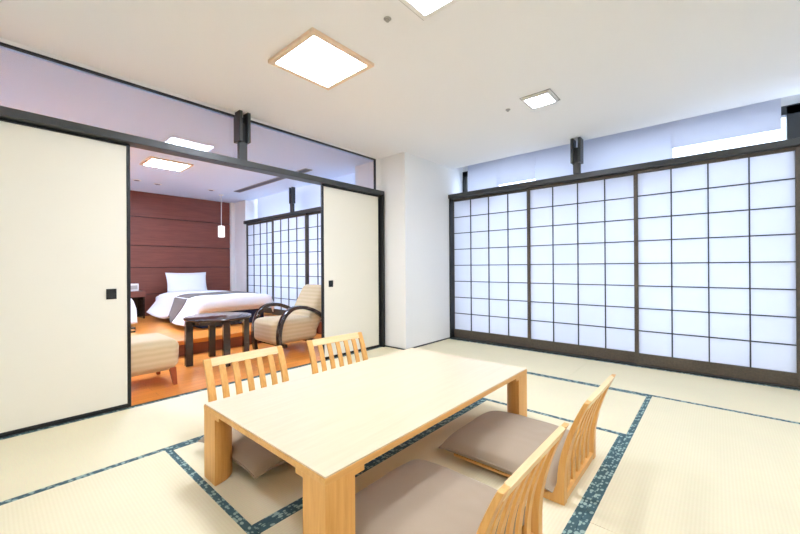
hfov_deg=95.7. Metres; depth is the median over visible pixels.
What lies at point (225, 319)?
round table
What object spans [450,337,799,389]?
trim
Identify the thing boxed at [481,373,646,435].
mat
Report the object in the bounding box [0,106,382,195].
trim
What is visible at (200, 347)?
trim
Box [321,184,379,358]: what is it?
sliding door
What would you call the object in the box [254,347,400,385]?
mat
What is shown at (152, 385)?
floor
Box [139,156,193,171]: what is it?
recessed light
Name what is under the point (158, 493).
mat
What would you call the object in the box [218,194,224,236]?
pendant lamp
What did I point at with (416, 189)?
wall
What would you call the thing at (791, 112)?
window
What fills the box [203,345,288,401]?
chair
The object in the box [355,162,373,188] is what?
wall pier
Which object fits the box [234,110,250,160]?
bracket
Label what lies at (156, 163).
diffuser
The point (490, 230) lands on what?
screen
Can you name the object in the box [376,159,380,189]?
wall
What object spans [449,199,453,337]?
trim
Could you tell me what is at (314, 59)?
diffuser
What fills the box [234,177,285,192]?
ceiling vent
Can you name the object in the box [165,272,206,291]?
pillow
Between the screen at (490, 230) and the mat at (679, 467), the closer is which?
the mat at (679, 467)
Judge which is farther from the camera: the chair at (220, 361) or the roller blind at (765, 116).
the roller blind at (765, 116)
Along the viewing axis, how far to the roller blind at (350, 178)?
5.47 m
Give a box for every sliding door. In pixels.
[0,118,134,436]
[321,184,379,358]
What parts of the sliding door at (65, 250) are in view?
finger pull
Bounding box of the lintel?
[463,94,799,171]
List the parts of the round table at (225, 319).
leg, leg, leg, leg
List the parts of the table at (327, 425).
leg, leg, leg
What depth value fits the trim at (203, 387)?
2.97 m
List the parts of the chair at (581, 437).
frame, rail, frame, rail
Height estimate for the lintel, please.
0.210 m
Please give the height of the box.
0.125 m
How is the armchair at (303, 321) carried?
on the floor at (152, 385)
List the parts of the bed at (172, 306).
mattress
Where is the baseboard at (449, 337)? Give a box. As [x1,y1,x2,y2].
[408,337,449,348]
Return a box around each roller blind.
[258,190,289,217]
[295,184,320,210]
[331,173,354,184]
[468,160,498,190]
[497,151,534,184]
[671,98,780,148]
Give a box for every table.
[183,312,251,366]
[204,348,526,533]
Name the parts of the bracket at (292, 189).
stem, plate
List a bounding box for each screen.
[246,220,271,313]
[272,213,307,314]
[307,211,320,320]
[453,189,527,346]
[527,172,634,362]
[633,146,799,387]
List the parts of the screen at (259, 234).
kick rail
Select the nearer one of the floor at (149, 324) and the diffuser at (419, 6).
the diffuser at (419, 6)
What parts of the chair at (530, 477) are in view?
frame, rail, frame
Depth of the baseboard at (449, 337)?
4.74 m
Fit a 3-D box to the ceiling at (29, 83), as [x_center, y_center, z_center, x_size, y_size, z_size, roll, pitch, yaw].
[-3.386,-1.372,4.423,4.375,0.100,4.710,0,0,41]
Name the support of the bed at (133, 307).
on the floor at (149, 324)
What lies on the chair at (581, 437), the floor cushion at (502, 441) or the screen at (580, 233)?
the floor cushion at (502, 441)
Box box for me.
[131,283,138,290]
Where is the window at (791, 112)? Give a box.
[463,103,799,191]
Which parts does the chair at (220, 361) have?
frame, rail, frame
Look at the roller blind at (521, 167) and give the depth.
4.66 m
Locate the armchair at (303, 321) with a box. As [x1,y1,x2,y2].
[251,284,320,349]
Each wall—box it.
[130,190,229,315]
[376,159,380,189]
[380,152,462,348]
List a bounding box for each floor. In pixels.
[131,313,277,344]
[131,333,320,402]
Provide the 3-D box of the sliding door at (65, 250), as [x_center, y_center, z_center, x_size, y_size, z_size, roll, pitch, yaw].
[-2.256,0.062,2.316,0.030,1.903,0.929,0,0,41]
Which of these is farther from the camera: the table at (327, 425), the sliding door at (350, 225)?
the sliding door at (350, 225)
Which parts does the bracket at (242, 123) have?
plate, stem, core plate, plate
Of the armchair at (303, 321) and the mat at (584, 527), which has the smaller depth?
the mat at (584, 527)
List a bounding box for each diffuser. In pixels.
[144,159,187,170]
[276,36,365,85]
[409,0,448,13]
[526,94,553,106]
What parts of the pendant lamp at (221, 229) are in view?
lamp shade, cord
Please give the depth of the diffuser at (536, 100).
3.02 m
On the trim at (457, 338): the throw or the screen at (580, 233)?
the screen at (580, 233)
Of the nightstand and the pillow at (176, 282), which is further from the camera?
the pillow at (176, 282)
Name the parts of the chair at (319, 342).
frame, rail, frame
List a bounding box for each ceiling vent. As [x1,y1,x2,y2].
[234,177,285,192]
[296,168,311,172]
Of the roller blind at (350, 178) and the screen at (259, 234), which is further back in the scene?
the screen at (259, 234)
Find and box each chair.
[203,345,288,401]
[306,332,367,373]
[454,374,615,505]
[476,422,568,533]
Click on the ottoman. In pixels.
(151, 352)
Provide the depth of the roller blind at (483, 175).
5.01 m
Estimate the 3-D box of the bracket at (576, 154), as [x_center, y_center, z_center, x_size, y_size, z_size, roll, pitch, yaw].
[1.943,-1.215,3.975,0.104,0.379,0.116,0,0,41]
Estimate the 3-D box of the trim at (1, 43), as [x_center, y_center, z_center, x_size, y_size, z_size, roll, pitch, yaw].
[-1.797,-1.353,2.896,0.027,0.012,4.502,0,0,41]
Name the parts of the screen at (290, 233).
kick rail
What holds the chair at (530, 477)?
on the mat at (557, 518)
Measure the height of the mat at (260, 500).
0.030 m
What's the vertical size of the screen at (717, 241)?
1.945 m
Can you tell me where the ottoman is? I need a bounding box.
[131,333,178,384]
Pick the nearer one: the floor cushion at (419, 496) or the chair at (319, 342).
the floor cushion at (419, 496)
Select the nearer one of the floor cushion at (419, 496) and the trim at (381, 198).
the floor cushion at (419, 496)
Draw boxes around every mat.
[0,379,260,505]
[0,448,259,533]
[172,399,482,528]
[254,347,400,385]
[256,399,624,533]
[417,339,590,378]
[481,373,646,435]
[564,359,799,423]
[573,519,615,533]
[581,395,799,533]
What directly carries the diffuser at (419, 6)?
attached to the recessed light at (424, 9)
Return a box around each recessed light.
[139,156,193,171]
[268,27,373,89]
[399,0,459,20]
[519,88,559,108]
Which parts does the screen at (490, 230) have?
kick rail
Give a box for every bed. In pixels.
[131,299,136,324]
[147,290,274,328]
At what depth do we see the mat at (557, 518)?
1.79 m
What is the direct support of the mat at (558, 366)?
on the floor
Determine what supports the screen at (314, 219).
on the trim at (319, 325)
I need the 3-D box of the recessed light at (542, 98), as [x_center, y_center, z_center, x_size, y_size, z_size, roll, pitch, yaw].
[1.168,-1.392,3.018,0.248,0.022,0.252,0,0,41]
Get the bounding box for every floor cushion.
[198,427,285,478]
[355,459,525,533]
[438,411,568,492]
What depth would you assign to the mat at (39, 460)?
2.10 m
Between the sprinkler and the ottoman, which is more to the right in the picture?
the sprinkler
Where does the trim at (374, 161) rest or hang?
attached to the wall at (378, 187)
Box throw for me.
[168,291,252,322]
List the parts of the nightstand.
panel, panel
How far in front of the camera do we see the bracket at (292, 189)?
6.02 m
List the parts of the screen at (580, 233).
kick rail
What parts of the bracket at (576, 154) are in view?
plate, core plate, stem, plate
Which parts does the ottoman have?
leg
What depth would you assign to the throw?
5.22 m
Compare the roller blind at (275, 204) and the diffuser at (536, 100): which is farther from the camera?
the roller blind at (275, 204)
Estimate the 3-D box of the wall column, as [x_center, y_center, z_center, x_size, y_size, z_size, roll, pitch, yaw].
[-3.115,-0.269,7.538,0.630,2.600,0.650,0,0,41]
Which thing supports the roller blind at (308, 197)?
hanging from the ceiling
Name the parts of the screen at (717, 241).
kick rail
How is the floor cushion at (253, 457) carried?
on the chair at (220, 361)
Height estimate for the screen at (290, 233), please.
1.690 m
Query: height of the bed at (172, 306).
0.454 m
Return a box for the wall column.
[229,199,257,291]
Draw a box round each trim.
[0,42,375,159]
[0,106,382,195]
[0,346,380,437]
[131,359,320,405]
[179,329,316,356]
[243,206,320,223]
[317,321,320,333]
[373,160,375,188]
[379,191,384,346]
[448,137,799,199]
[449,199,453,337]
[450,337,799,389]
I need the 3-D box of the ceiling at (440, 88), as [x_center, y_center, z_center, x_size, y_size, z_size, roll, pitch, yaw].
[0.551,-1.451,1.528,5.365,0.100,5.735,0,0,41]
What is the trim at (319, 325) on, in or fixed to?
on the floor at (152, 385)
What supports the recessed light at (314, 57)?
in the ceiling at (440, 88)
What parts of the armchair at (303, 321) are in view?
arm, cross rail, seat, arm, backrest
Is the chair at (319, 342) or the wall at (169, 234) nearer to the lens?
the chair at (319, 342)
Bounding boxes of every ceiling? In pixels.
[0,0,799,168]
[0,46,372,202]
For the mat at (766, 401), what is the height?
0.030 m
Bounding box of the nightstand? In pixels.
[131,290,145,317]
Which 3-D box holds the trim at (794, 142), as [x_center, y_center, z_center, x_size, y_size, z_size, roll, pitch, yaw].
[2.394,-0.998,3.665,4.450,0.058,0.135,0,0,41]
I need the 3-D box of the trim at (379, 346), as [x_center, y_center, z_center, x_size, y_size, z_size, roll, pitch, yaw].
[-1.740,1.029,2.885,0.015,0.032,4.546,0,0,41]
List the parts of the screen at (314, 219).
frame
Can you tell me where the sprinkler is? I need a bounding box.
[384,16,390,22]
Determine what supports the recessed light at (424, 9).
in the ceiling at (440, 88)
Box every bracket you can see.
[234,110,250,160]
[289,187,294,211]
[570,137,583,173]
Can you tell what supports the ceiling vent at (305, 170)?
in the ceiling at (29, 83)
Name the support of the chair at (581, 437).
on the mat at (557, 518)
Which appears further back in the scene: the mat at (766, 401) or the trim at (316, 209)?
the trim at (316, 209)

